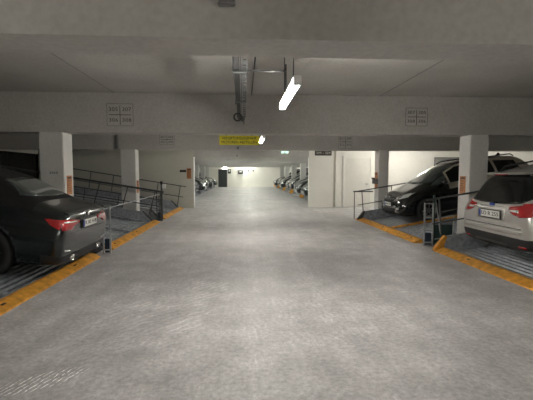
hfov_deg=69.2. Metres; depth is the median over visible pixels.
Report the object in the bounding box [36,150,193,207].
wall
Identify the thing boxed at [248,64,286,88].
conduit
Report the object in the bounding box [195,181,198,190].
hatchback car
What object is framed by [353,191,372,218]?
guard
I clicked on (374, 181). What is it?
control box
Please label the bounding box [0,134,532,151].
ceiling beam
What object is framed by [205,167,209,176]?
concrete column
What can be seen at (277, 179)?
car
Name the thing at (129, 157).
concrete column
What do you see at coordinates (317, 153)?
direction sign
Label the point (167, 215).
rail
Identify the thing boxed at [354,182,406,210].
guard railing
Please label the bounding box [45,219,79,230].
tail light
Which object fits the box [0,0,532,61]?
ceiling beam
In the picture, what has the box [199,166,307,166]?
ceiling beam
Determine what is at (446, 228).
guard
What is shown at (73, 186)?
guard railing
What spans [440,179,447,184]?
mirror
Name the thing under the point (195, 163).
ceiling beam
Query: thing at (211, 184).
car
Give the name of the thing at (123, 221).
platform
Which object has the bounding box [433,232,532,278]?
platform
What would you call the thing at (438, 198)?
guard railing
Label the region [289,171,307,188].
hatchback car
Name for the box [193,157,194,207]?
trim
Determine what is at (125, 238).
rail
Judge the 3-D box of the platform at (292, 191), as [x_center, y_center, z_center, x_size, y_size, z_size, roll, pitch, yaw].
[4.684,-0.877,25.329,5.754,1.287,4.322,0,4,-3]
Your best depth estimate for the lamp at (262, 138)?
8.45 m
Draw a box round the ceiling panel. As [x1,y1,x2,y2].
[127,55,409,89]
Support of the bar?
attached to the frame at (108, 248)
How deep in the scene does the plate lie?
7.15 m
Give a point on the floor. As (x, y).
(243, 293)
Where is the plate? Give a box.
[47,171,60,174]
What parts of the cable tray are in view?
rail, cable coil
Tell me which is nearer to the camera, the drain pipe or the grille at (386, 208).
the grille at (386, 208)
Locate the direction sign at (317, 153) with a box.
[315,151,331,155]
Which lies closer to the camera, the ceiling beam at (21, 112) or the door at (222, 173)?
the ceiling beam at (21, 112)
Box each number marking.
[106,103,133,125]
[159,135,173,144]
[339,136,351,147]
[405,108,427,125]
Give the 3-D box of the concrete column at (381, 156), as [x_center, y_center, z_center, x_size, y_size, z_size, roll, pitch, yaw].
[3.822,0.050,12.888,0.330,3.370,0.400,0,4,-3]
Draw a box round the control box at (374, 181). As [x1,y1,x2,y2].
[371,178,377,183]
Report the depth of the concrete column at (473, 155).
7.66 m
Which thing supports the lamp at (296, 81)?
hanging from the ceiling
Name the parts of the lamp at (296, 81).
hanging rod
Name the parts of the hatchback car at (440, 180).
roof rail, panel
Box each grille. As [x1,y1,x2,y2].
[384,206,393,211]
[386,196,395,200]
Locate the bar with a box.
[103,194,158,209]
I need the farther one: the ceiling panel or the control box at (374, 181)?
the control box at (374, 181)
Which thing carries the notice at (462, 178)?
attached to the concrete column at (473, 155)
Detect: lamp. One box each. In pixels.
[259,135,264,142]
[280,57,301,109]
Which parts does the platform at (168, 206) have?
rail, rail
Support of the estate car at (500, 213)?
on the platform at (520, 262)
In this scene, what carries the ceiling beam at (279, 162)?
attached to the ceiling
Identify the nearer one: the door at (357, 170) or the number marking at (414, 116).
the number marking at (414, 116)
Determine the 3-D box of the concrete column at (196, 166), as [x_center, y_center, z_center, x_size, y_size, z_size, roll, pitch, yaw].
[-5.810,-1.782,32.059,0.400,2.250,0.400,0,4,-3]
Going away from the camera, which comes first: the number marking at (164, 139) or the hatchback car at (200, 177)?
the number marking at (164, 139)
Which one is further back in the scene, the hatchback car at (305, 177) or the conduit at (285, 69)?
the hatchback car at (305, 177)
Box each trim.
[51,53,443,95]
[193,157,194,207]
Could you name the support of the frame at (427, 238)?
on the floor
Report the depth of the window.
15.32 m
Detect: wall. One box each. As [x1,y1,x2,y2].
[0,150,38,176]
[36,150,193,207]
[199,167,307,186]
[308,151,459,206]
[488,151,532,164]
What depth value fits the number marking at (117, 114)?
7.15 m
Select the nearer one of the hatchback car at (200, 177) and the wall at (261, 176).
the hatchback car at (200, 177)
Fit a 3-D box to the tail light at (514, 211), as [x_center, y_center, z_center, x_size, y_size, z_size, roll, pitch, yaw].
[3.837,0.127,5.584,0.472,0.179,0.400,-10,4,-3]
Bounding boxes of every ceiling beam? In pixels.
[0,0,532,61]
[0,91,532,136]
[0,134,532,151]
[194,150,308,156]
[195,157,307,160]
[195,161,307,163]
[195,163,307,164]
[199,165,307,165]
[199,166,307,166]
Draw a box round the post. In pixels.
[160,181,165,220]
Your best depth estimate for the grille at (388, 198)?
11.29 m
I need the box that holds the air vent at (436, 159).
[434,157,458,165]
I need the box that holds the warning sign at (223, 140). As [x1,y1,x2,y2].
[219,134,258,144]
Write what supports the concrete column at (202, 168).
on the floor
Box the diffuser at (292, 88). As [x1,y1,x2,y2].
[280,83,298,108]
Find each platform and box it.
[0,252,89,297]
[73,185,177,219]
[92,206,152,251]
[283,187,292,193]
[290,189,303,198]
[357,208,457,245]
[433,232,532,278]
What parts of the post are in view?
post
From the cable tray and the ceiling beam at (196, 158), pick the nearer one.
the cable tray
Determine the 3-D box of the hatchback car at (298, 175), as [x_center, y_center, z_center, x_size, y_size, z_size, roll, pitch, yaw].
[3.607,-1.824,31.275,4.095,1.942,2.080,0,4,-3]
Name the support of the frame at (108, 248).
on the floor
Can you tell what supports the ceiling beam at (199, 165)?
attached to the ceiling
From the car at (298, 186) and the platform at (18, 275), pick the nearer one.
the platform at (18, 275)
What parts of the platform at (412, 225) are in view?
plate, rail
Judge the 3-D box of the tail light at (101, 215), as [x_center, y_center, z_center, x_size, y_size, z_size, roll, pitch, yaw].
[-2.886,0.249,6.709,0.210,0.198,0.554,-2,4,-28]
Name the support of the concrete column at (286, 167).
on the floor
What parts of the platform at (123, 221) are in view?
rail, rail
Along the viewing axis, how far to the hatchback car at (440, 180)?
10.71 m
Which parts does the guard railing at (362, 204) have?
rail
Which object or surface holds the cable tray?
hanging from the ceiling
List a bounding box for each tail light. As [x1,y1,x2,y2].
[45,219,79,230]
[97,210,105,219]
[465,199,476,209]
[508,205,532,217]
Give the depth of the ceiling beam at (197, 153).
17.08 m
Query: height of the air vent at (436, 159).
0.500 m
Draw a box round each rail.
[0,253,100,315]
[104,220,159,249]
[163,207,183,218]
[355,218,422,242]
[433,247,532,290]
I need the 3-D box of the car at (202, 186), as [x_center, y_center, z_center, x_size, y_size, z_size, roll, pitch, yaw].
[-6.772,-1.516,28.554,4.578,1.740,2.120,0,4,-3]
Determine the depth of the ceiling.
6.08 m
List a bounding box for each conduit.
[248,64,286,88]
[251,57,255,95]
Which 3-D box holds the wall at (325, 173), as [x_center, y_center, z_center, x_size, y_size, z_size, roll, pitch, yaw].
[5.512,-1.187,17.637,7.250,3.000,0.220,0,4,-3]
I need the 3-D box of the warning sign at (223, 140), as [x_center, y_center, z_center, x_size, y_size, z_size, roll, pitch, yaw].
[-0.531,-1.175,7.518,0.770,0.205,0.019,0,4,-3]
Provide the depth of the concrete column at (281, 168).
42.27 m
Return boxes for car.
[0,167,105,272]
[195,178,206,189]
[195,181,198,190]
[199,175,213,186]
[199,176,208,186]
[273,176,283,184]
[279,172,299,187]
[286,169,307,187]
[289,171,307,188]
[294,175,307,186]
[294,179,307,192]
[301,183,307,195]
[381,153,528,220]
[464,160,532,252]
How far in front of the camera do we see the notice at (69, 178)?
7.38 m
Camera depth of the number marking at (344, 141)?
12.48 m
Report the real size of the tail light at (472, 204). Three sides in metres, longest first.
0.474 x 0.400 x 0.179 m
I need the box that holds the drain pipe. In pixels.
[115,135,118,148]
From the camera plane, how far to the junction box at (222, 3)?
2.14 m
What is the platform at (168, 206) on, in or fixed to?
on the floor
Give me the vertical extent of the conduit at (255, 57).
0.018 m
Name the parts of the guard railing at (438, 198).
post, rail, rail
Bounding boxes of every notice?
[67,176,71,194]
[187,168,190,178]
[459,176,465,192]
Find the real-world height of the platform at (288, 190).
1.287 m
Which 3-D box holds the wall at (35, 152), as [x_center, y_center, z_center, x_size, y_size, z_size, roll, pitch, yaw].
[-10.002,-0.655,18.675,0.200,4.200,50.900,0,4,-3]
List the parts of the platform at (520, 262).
plate, rail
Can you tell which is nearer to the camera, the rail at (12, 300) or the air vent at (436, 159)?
the rail at (12, 300)
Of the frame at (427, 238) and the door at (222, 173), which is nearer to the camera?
the frame at (427, 238)
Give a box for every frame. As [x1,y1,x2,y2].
[101,205,111,253]
[156,192,161,220]
[423,203,433,245]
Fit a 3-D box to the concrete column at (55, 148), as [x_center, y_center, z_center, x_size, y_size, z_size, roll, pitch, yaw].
[-3.990,0.418,7.416,0.430,3.370,0.400,0,4,-3]
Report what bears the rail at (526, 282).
on the floor
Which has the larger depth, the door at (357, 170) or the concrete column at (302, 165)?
the concrete column at (302, 165)
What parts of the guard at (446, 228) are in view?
post, panel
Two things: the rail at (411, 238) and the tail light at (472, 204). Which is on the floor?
the rail at (411, 238)
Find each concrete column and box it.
[39,132,73,196]
[121,149,139,210]
[195,165,198,177]
[200,166,204,176]
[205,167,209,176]
[280,167,283,176]
[285,166,288,177]
[291,165,296,177]
[300,163,305,178]
[374,150,388,208]
[457,135,488,233]
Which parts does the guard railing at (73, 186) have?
rail, rail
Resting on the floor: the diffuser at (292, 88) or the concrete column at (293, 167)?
the concrete column at (293, 167)
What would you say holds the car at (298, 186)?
on the platform at (292, 191)
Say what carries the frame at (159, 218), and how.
on the floor
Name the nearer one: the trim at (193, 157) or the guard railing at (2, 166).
the guard railing at (2, 166)
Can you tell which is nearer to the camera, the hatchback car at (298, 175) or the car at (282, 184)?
the hatchback car at (298, 175)
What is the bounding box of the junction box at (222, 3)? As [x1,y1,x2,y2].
[218,0,235,6]
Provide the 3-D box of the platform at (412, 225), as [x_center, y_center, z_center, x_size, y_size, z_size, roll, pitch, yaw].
[5.947,0.233,10.626,5.754,1.287,4.212,0,4,-3]
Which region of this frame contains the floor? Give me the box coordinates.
[0,187,532,399]
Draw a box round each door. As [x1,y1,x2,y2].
[218,169,226,186]
[343,156,372,206]
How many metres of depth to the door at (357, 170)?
17.43 m
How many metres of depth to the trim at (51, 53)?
5.76 m
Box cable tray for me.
[232,56,247,124]
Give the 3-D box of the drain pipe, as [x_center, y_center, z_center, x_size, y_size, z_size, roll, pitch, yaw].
[-4.642,-1.954,11.976,0.079,0.710,0.079,0,4,-3]
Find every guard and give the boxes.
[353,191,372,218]
[433,195,454,244]
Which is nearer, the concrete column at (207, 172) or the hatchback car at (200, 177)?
the hatchback car at (200, 177)
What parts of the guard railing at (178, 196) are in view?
rail, rail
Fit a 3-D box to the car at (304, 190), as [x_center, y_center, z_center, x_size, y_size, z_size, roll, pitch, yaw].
[4.236,-1.030,21.325,4.578,1.740,2.120,0,4,-3]
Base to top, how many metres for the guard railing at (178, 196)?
1.825 m
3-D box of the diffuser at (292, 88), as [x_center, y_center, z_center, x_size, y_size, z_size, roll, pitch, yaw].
[0.226,-1.044,3.885,0.064,0.058,1.210,0,4,-3]
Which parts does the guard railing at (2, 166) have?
rail, rail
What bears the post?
on the floor
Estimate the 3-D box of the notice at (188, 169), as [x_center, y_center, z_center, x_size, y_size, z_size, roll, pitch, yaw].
[-3.409,-1.163,16.980,0.200,0.460,0.010,0,4,-3]
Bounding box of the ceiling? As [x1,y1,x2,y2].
[0,52,532,97]
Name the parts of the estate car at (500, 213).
plate frame, licence plate, roof rail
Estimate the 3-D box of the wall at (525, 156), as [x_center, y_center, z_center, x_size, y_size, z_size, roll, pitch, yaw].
[9.113,-0.734,19.835,0.200,4.200,50.900,0,4,-3]
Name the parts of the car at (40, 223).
plate frame, licence plate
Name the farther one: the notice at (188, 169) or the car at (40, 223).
the notice at (188, 169)
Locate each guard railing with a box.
[0,165,163,214]
[73,168,185,205]
[73,186,157,216]
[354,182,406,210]
[426,190,478,237]
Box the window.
[0,151,35,177]

